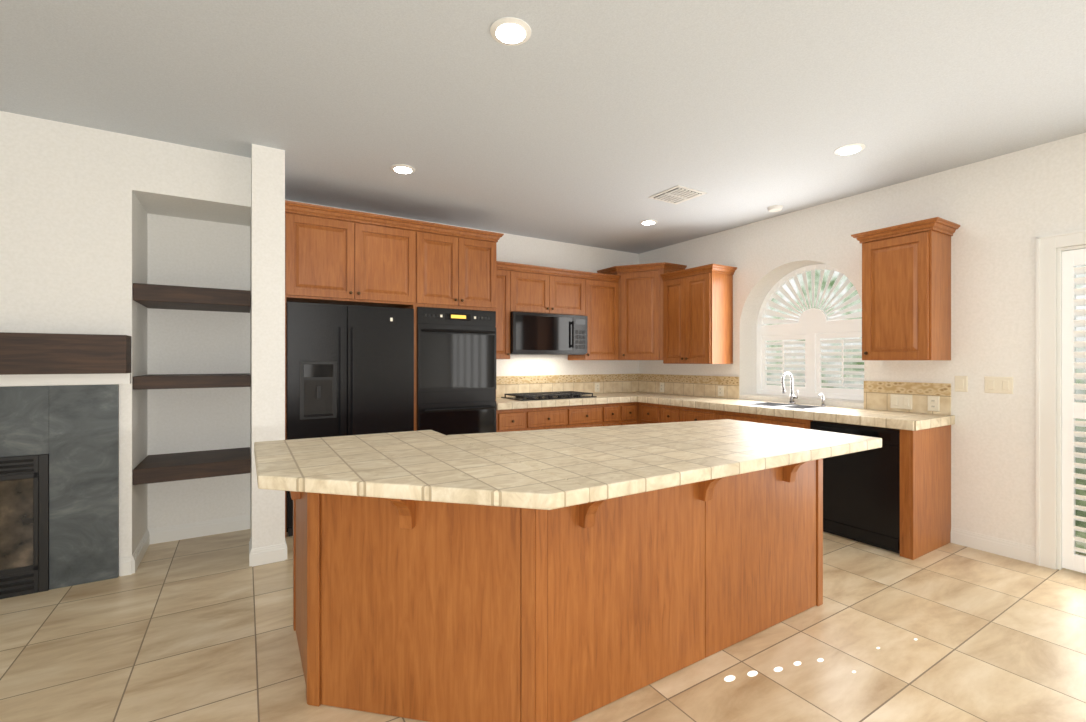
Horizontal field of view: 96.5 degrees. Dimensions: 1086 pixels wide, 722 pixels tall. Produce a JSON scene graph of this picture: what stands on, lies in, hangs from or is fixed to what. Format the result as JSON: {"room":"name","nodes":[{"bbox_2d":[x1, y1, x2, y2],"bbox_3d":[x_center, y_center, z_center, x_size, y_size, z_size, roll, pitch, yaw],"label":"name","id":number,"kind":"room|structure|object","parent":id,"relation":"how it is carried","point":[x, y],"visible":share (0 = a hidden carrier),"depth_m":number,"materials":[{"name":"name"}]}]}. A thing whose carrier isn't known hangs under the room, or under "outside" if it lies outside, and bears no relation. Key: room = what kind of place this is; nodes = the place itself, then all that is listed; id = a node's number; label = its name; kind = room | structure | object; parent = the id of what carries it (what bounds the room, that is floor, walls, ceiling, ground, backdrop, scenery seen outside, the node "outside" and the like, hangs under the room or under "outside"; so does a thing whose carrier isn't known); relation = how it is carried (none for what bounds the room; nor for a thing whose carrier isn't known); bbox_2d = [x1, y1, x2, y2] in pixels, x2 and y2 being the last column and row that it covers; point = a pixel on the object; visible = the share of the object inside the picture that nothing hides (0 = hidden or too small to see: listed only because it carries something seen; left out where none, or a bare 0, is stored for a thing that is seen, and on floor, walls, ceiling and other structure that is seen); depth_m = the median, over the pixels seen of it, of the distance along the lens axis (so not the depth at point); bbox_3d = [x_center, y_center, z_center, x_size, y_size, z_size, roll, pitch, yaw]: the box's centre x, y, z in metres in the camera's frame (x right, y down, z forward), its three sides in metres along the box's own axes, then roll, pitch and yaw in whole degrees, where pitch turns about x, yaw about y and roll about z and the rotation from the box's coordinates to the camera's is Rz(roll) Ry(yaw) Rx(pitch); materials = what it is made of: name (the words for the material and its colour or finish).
{"room":"kitchen","nodes":[
{"label":"kitchen","id":0,"kind":"room"},
{"bbox_2d":[0,111,250,575],"bbox_3d":[-4.124,-0.040,2.541,4.438,2.740,0.790,0,0,-32],"label":"wall","id":1,"kind":"structure","parent":0,"point":[95,224],"depth_m":3.14,"materials":[{"name":"paint"}]},
{"bbox_2d":[128,529,151,574],"bbox_3d":[-2.700,1.275,3.256,0.014,0.110,0.544,0,0,-32],"label":"baseboard","id":2,"kind":"structure","parent":1,"relation":"attached to","point":[129,565],"depth_m":3.20,"materials":[{"name":"white paint"}]},
{"bbox_2d":[133,283,250,484],"bbox_3d":[-2.450,0.145,3.446,0.634,1.270,0.558,0,0,-32],"label":"shelves","id":3,"kind":"object","parent":1,"relation":"attached to","point":[157,468],"visible":1,"depth_m":3.25,"materials":[{"name":"brown wood"}]},
{"bbox_2d":[152,515,249,543],"bbox_3d":[-2.594,1.275,3.680,0.638,0.110,0.014,0,0,-32],"label":"baseboard","id":4,"kind":"structure","parent":1,"relation":"attached to","point":[218,526],"depth_m":3.67,"materials":[{"name":"white paint"}]},
{"bbox_2d":[249,539,255,566],"bbox_3d":[-1.959,1.275,3.248,0.014,0.110,0.274,0,0,-32],"label":"baseboard","id":5,"kind":"structure","parent":1,"relation":"attached to","point":[252,552],"depth_m":3.15,"materials":[{"name":"white paint"}]},
{"bbox_2d":[250,144,284,548],"bbox_3d":[-2.098,-0.040,3.668,0.190,2.740,1.108,0,0,-32],"label":"wall","id":6,"kind":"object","parent":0,"point":[267,341],"visible":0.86,"depth_m":3.20,"materials":[{"name":"paint"}]},
{"bbox_2d":[285,199,638,397],"bbox_3d":[-0.487,-0.040,5.430,4.780,2.740,0.200,0,0,-32],"label":"wall","id":7,"kind":"structure","parent":0,"point":[512,248],"depth_m":5.71,"materials":[{"name":"paint"}]},
{"bbox_2d":[285,208,424,311],"bbox_3d":[-1.661,-0.805,4.193,1.064,0.674,0.671,0,0,-32],"label":"upper cabinet","id":8,"kind":"object","parent":7,"relation":"attached to","point":[339,256],"depth_m":3.89,"materials":[{"name":"brown wood"}]},
{"bbox_2d":[414,228,500,315],"bbox_3d":[-0.961,-0.805,4.623,0.832,0.674,0.671,0,0,-32],"label":"upper cabinet","id":9,"kind":"object","parent":7,"relation":"attached to","point":[460,267],"depth_m":4.36,"materials":[{"name":"brown wood"}]},
{"bbox_2d":[417,307,495,434],"bbox_3d":[-0.894,0.265,4.574,0.742,1.460,0.652,0,0,-32],"label":"double oven","id":10,"kind":"object","parent":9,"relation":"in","point":[456,371],"visible":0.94,"depth_m":4.33,"materials":[{"name":"black metal"}]},
{"bbox_2d":[496,265,511,358],"bbox_3d":[-0.556,-0.488,5.060,0.306,0.936,0.351,0,0,-32],"label":"upper cabinet","id":11,"kind":"object","parent":7,"relation":"attached to","point":[503,272],"depth_m":4.95,"materials":[{"name":"brown wood"}]},
{"bbox_2d":[512,265,587,316],"bbox_3d":[-0.019,-0.733,5.390,0.955,0.446,0.351,0,0,-32],"label":"upper cabinet","id":12,"kind":"object","parent":7,"relation":"attached to","point":[533,290],"depth_m":5.24,"materials":[{"name":"brown wood"}]},
{"bbox_2d":[510,312,586,354],"bbox_3d":[0.004,-0.288,5.351,0.947,0.434,0.443,0,0,-32],"label":"microwave","id":13,"kind":"object","parent":12,"relation":"attached to","point":[543,334],"visible":0.98,"depth_m":5.17,"materials":[{"name":"black metal"}]},
{"bbox_2d":[496,374,639,397],"bbox_3d":[0.243,0.282,5.750,2.394,0.234,0.015,0,0,-32],"label":"tile backsplash","id":14,"kind":"structure","parent":7,"relation":"attached to","point":[609,383],"depth_m":5.77,"materials":[{"name":"beige tile"}]},
{"bbox_2d":[595,383,599,391],"bbox_3d":[0.674,0.325,6.003,0.075,0.115,0.009,0,0,-32],"label":"electrical outlet","id":15,"kind":"object","parent":14,"relation":"attached to","point":[597,387],"visible":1,"depth_m":6.00,"materials":[{"name":"beige plastic"}]},
{"bbox_2d":[568,277,619,359],"bbox_3d":[0.596,-0.483,5.769,0.490,0.946,0.351,0,0,-32],"label":"upper cabinet","id":16,"kind":"object","parent":7,"relation":"attached to","point":[592,297],"depth_m":5.62,"materials":[{"name":"brown wood"}]},
{"bbox_2d":[0,527,1085,721],"bbox_3d":[-0.183,1.360,0.698,9.420,0.060,8.780,0,0,-32],"label":"floor","id":17,"kind":"structure","parent":0,"point":[198,629],"depth_m":2.22,"materials":[{"name":"tile"}]},
{"bbox_2d":[0,332,130,598],"bbox_3d":[-3.318,0.588,2.478,1.852,1.485,0.158,0,0,-32],"label":"fireplace","id":18,"kind":"object","parent":17,"relation":"on","point":[59,486],"visible":1,"depth_m":2.82,"materials":[{"name":"stone"}]},
{"bbox_2d":[280,539,286,560],"bbox_3d":[-1.809,1.275,3.393,0.014,0.110,0.364,0,0,-32],"label":"baseboard","id":19,"kind":"structure","parent":17,"relation":"on","point":[283,547],"depth_m":3.23,"materials":[{"name":"white paint"}]},
{"bbox_2d":[286,302,413,535],"bbox_3d":[-1.665,0.443,4.138,0.956,1.775,0.705,0,0,-32],"label":"refrigerator","id":20,"kind":"object","parent":17,"relation":"on","point":[349,369],"visible":0.69,"depth_m":3.84,"materials":[{"name":"black metal"}]},
{"bbox_2d":[496,408,535,431],"bbox_3d":[-0.444,0.891,4.958,0.394,0.878,0.644,0,0,-32],"label":"base cabinet","id":21,"kind":"object","parent":17,"relation":"on","point":[508,420],"depth_m":4.70,"materials":[{"name":"brown wood"}]},
{"bbox_2d":[536,406,575,429],"bbox_3d":[-0.093,0.891,5.174,0.554,0.878,0.644,0,0,-32],"label":"base cabinet","id":22,"kind":"object","parent":17,"relation":"on","point":[560,417],"depth_m":4.94,"materials":[{"name":"brown wood"}]},
{"bbox_2d":[496,392,635,409],"bbox_3d":[0.138,0.429,5.297,1.740,0.066,0.674,0,0,-32],"label":"countertop","id":23,"kind":"structure","parent":22,"relation":"on","point":[616,397],"depth_m":5.01,"materials":[{"name":"tile"}]},
{"bbox_2d":[501,391,596,400],"bbox_3d":[0.068,0.376,5.290,0.940,0.046,0.470,0,0,-32],"label":"cooktop","id":24,"kind":"object","parent":23,"relation":"in","point":[544,395],"visible":1,"depth_m":5.16,"materials":[{"name":"black ceramic"}]},
{"bbox_2d":[290,459,822,721],"bbox_3d":[0.126,0.891,2.465,2.611,0.878,1.381,0,0,-32],"label":"kitchen island","id":25,"kind":"object","parent":17,"relation":"on","point":[429,611],"visible":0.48,"depth_m":1.84,"materials":[{"name":"brown wood"}]},
{"bbox_2d":[254,419,881,509],"bbox_3d":[0.176,0.425,2.462,2.800,0.050,1.570,0,0,-32],"label":"island countertop","id":26,"kind":"structure","parent":25,"relation":"on","point":[548,469],"depth_m":1.97,"materials":[{"name":"tile"}]},
{"bbox_2d":[576,404,603,427],"bbox_3d":[0.265,0.891,5.394,0.519,0.878,0.644,0,0,-32],"label":"base cabinet","id":27,"kind":"object","parent":17,"relation":"on","point":[586,415],"depth_m":5.17,"materials":[{"name":"brown wood"}]},
{"bbox_2d":[604,403,623,425],"bbox_3d":[0.566,0.891,5.579,0.305,0.878,0.644,0,0,-32],"label":"base cabinet","id":28,"kind":"object","parent":17,"relation":"on","point":[613,412],"depth_m":5.34,"materials":[{"name":"brown wood"}]},
{"bbox_2d":[624,402,635,424],"bbox_3d":[0.798,0.891,5.722,0.239,0.878,0.644,0,0,-32],"label":"base cabinet","id":29,"kind":"object","parent":17,"relation":"on","point":[629,407],"depth_m":5.46,"materials":[{"name":"brown wood"}]},
{"bbox_2d":[636,402,655,423],"bbox_3d":[1.419,0.891,5.533,0.619,0.878,0.373,0,0,-32],"label":"base cabinet","id":30,"kind":"object","parent":17,"relation":"on","point":[645,412],"depth_m":5.40,"materials":[{"name":"brown wood"}]},
{"bbox_2d":[656,404,675,422],"bbox_3d":[1.607,0.891,5.227,0.619,0.878,0.344,0,0,-32],"label":"base cabinet","id":31,"kind":"object","parent":17,"relation":"on","point":[664,413],"depth_m":5.14,"materials":[{"name":"brown wood"}]},
{"bbox_2d":[676,406,771,423],"bbox_3d":[1.823,0.891,4.876,0.619,0.878,0.615,0,0,-32],"label":"base cabinet","id":32,"kind":"object","parent":17,"relation":"on","point":[683,414],"depth_m":4.63,"materials":[{"name":"brown wood"}]},
{"bbox_2d":[624,391,954,430],"bbox_3d":[1.858,0.429,4.791,0.649,0.066,3.339,0,0,-32],"label":"countertop","id":33,"kind":"structure","parent":32,"relation":"on","point":[911,421],"depth_m":3.88,"materials":[{"name":"tile"}]},
{"bbox_2d":[744,402,828,420],"bbox_3d":[2.158,0.496,4.345,0.394,0.198,0.594,0,0,-32],"label":"sink","id":34,"kind":"object","parent":33,"relation":"in","point":[785,405],"visible":0.23,"depth_m":4.41,"materials":[{"name":"silver metal"}]},
{"bbox_2d":[781,372,797,403],"bbox_3d":[2.281,0.248,4.479,0.191,0.301,0.101,0,0,-32],"label":"faucet","id":35,"kind":"object","parent":33,"relation":"on","point":[792,397],"visible":1,"depth_m":4.50,"materials":[{"name":"silver metal"}]},
{"bbox_2d":[818,393,825,405],"bbox_3d":[2.460,0.341,4.284,0.090,0.116,0.040,0,0,-32],"label":"soap dispenser","id":36,"kind":"object","parent":33,"relation":"on","point":[822,399],"visible":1,"depth_m":4.29,"materials":[{"name":"silver metal"}]},
{"bbox_2d":[724,675,734,681],"bbox_3d":[0.781,1.329,2.031,0.056,0.005,0.030,0,0,-32],"label":"light","id":37,"kind":"object","parent":17,"relation":"on","point":[729,678],"depth_m":2.03,"materials":[{"name":"white"}]},
{"bbox_2d":[747,671,757,676],"bbox_3d":[0.891,1.329,2.062,0.053,0.005,0.028,0,0,-32],"label":"light","id":38,"kind":"object","parent":17,"relation":"on","point":[752,673],"depth_m":2.06,"materials":[{"name":"white"}]},
{"bbox_2d":[774,667,782,671],"bbox_3d":[1.014,1.329,2.090,0.047,0.005,0.024,0,0,-32],"label":"light","id":39,"kind":"object","parent":17,"relation":"on","point":[777,669],"depth_m":2.09,"materials":[{"name":"white"}]},
{"bbox_2d":[768,422,809,428],"bbox_3d":[2.176,0.980,4.302,0.619,0.700,0.732,0,0,-32],"label":"base cabinet","id":40,"kind":"object","parent":17,"relation":"on","point":[773,423],"depth_m":3.91,"materials":[{"name":"brown wood"}]},
{"bbox_2d":[810,421,899,553],"bbox_3d":[2.504,0.902,3.712,0.564,0.855,0.610,0,0,-32],"label":"dishwasher","id":41,"kind":"object","parent":17,"relation":"on","point":[861,496],"visible":0.42,"depth_m":3.50,"materials":[{"name":"black metal"}]},
{"bbox_2d":[0,0,1085,253],"bbox_3d":[-0.183,-1.440,0.698,9.420,0.060,8.780,0,0,-32],"label":"ceiling","id":42,"kind":"structure","parent":0,"point":[590,122],"depth_m":2.57,"materials":[{"name":"white paint"}]},
{"bbox_2d":[390,164,414,173],"bbox_3d":[-1.027,-1.404,3.559,0.176,0.010,0.176,0,0,-32],"label":"recessed light","id":43,"kind":"object","parent":42,"relation":"in","point":[402,168],"visible":1,"depth_m":3.54,"materials":[{"name":"white paint"}]},
{"bbox_2d":[490,17,530,45],"bbox_3d":[-0.138,-1.404,2.075,0.176,0.010,0.176,0,0,-32],"label":"recessed light","id":44,"kind":"object","parent":42,"relation":"in","point":[510,31],"visible":1,"depth_m":2.06,"materials":[{"name":"white paint"}]},
{"bbox_2d":[640,220,656,224],"bbox_3d":[1.071,-1.404,4.920,0.176,0.010,0.176,0,0,-32],"label":"recessed light","id":45,"kind":"object","parent":42,"relation":"in","point":[646,222],"visible":1,"depth_m":4.90,"materials":[{"name":"white paint"}]},
{"bbox_2d":[648,185,706,204],"bbox_3d":[1.141,-1.402,4.119,0.340,0.014,0.340,0,0,-32],"label":"ceiling vent","id":46,"kind":"object","parent":42,"relation":"in","point":[677,194],"visible":1,"depth_m":4.09,"materials":[{"name":"white metal"}]},
{"bbox_2d":[767,205,782,211],"bbox_3d":[2.127,-1.395,4.443,0.130,0.030,0.130,0,0,-32],"label":"smoke detector","id":47,"kind":"object","parent":42,"relation":"attached to","point":[775,208],"visible":1,"depth_m":4.41,"materials":[{"name":"white paint"}]},
{"bbox_2d":[834,143,865,154],"bbox_3d":[2.041,-1.404,3.228,0.176,0.010,0.176,0,0,-32],"label":"recessed light","id":48,"kind":"object","parent":42,"relation":"in","point":[849,149],"visible":1,"depth_m":3.21,"materials":[{"name":"white paint"}]},
{"bbox_2d":[639,133,1085,568],"bbox_3d":[3.573,-0.040,3.009,0.400,2.740,8.580,0,0,-32],"label":"wall","id":49,"kind":"structure","parent":0,"point":[1004,211],"depth_m":3.45,"materials":[{"name":"paint"}]},
{"bbox_2d":[597,262,686,359],"bbox_3d":[1.178,-0.565,5.852,0.695,1.110,0.820,0,0,-32],"label":"upper cabinet","id":50,"kind":"object","parent":49,"relation":"attached to","point":[640,311],"visible":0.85,"depth_m":5.64,"materials":[{"name":"brown wood"}]},
{"bbox_2d":[640,374,738,398],"bbox_3d":[1.657,0.282,5.725,0.012,0.234,1.510,0,0,-32],"label":"tile backsplash","id":51,"kind":"structure","parent":49,"relation":"attached to","point":[694,385],"depth_m":5.61,"materials":[{"name":"beige tile"}]},
{"bbox_2d":[660,383,663,391],"bbox_3d":[1.471,0.325,6.006,0.009,0.115,0.075,0,0,-32],"label":"electrical outlet","id":52,"kind":"object","parent":51,"relation":"attached to","point":[661,387],"visible":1,"depth_m":6.00,"materials":[{"name":"beige plastic"}]},
{"bbox_2d":[718,386,723,395],"bbox_3d":[1.927,0.325,5.265,0.009,0.115,0.075,0,0,-32],"label":"electrical outlet","id":53,"kind":"object","parent":51,"relation":"attached to","point":[720,390],"visible":1,"depth_m":5.26,"materials":[{"name":"beige plastic"}]},
{"bbox_2d":[660,264,736,363],"bbox_3d":[1.689,-0.477,5.315,0.387,1.015,0.733,0,0,-32],"label":"upper cabinet","id":54,"kind":"object","parent":49,"relation":"attached to","point":[697,315],"visible":1,"depth_m":5.12,"materials":[{"name":"brown wood"}]},
{"bbox_2d":[757,264,863,400],"bbox_3d":[2.645,-0.292,4.739,0.088,1.290,1.194,0,0,-32],"label":"window shutters","id":55,"kind":"object","parent":49,"relation":"attached to","point":[811,326],"visible":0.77,"depth_m":4.73,"materials":[{"name":"white wood"}]},
{"bbox_2d":[851,217,959,359],"bbox_3d":[2.713,-0.495,3.650,0.387,0.980,0.559,0,0,-32],"label":"upper cabinet","id":56,"kind":"object","parent":49,"relation":"attached to","point":[906,291],"visible":1,"depth_m":3.52,"materials":[{"name":"brown wood"}]},
{"bbox_2d":[864,381,950,414],"bbox_3d":[2.837,0.282,3.807,0.012,0.234,0.586,0,0,-32],"label":"tile backsplash","id":57,"kind":"structure","parent":49,"relation":"attached to","point":[877,395],"depth_m":3.77,"materials":[{"name":"beige tile"}]},
{"bbox_2d":[890,394,911,409],"bbox_3d":[2.817,0.320,3.817,0.010,0.115,0.150,0,0,-32],"label":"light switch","id":58,"kind":"object","parent":57,"relation":"attached to","point":[900,401],"visible":1,"depth_m":3.82,"materials":[{"name":"beige plastic"}]},
{"bbox_2d":[928,396,939,411],"bbox_3d":[2.928,0.320,3.639,0.009,0.115,0.075,0,0,-32],"label":"electrical outlet","id":59,"kind":"object","parent":57,"relation":"attached to","point":[933,403],"visible":1,"depth_m":3.63,"materials":[{"name":"beige plastic"}]},
{"bbox_2d":[955,376,967,391],"bbox_3d":[3.024,0.165,3.510,0.010,0.115,0.075,0,0,-32],"label":"light switch","id":60,"kind":"object","parent":49,"relation":"attached to","point":[961,383],"visible":1,"depth_m":3.50,"materials":[{"name":"beige plastic"}]},
{"bbox_2d":[951,527,1035,563],"bbox_3d":[3.111,1.275,3.365,0.014,0.110,0.452,0,0,-32],"label":"baseboard","id":61,"kind":"structure","parent":49,"relation":"attached to","point":[1026,553],"depth_m":3.35,"materials":[{"name":"white paint"}]},
{"bbox_2d":[984,376,1012,393],"bbox_3d":[3.131,0.165,3.335,0.010,0.115,0.150,0,0,-32],"label":"light switch","id":62,"kind":"object","parent":49,"relation":"attached to","point":[1003,385],"visible":1,"depth_m":3.33,"materials":[{"name":"beige plastic"}]},
{"bbox_2d":[1036,229,1085,569],"bbox_3d":[3.667,0.260,2.784,0.376,2.140,1.120,0,0,-32],"label":"door frame","id":63,"kind":"structure","parent":49,"relation":"attached to","point":[1047,246],"depth_m":3.11,"materials":[{"name":"white paint"}]},
{"bbox_2d":[1062,248,1085,573],"bbox_3d":[3.592,0.310,2.738,0.152,2.016,0.900,0,0,-32],"label":"door blind","id":64,"kind":"object","parent":49,"relation":"attached to","point":[1072,409],"visible":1,"depth_m":3.06,"materials":[{"name":"white"}]},
{"label":"outside","id":65,"kind":"structure","parent":0,"visible":0},
{"bbox_2d":[764,265,1085,554],"bbox_3d":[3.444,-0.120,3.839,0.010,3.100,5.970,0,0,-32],"label":"garden","id":66,"kind":"object","parent":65,"point":[1082,381],"depth_m":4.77,"materials":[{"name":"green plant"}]}
]}

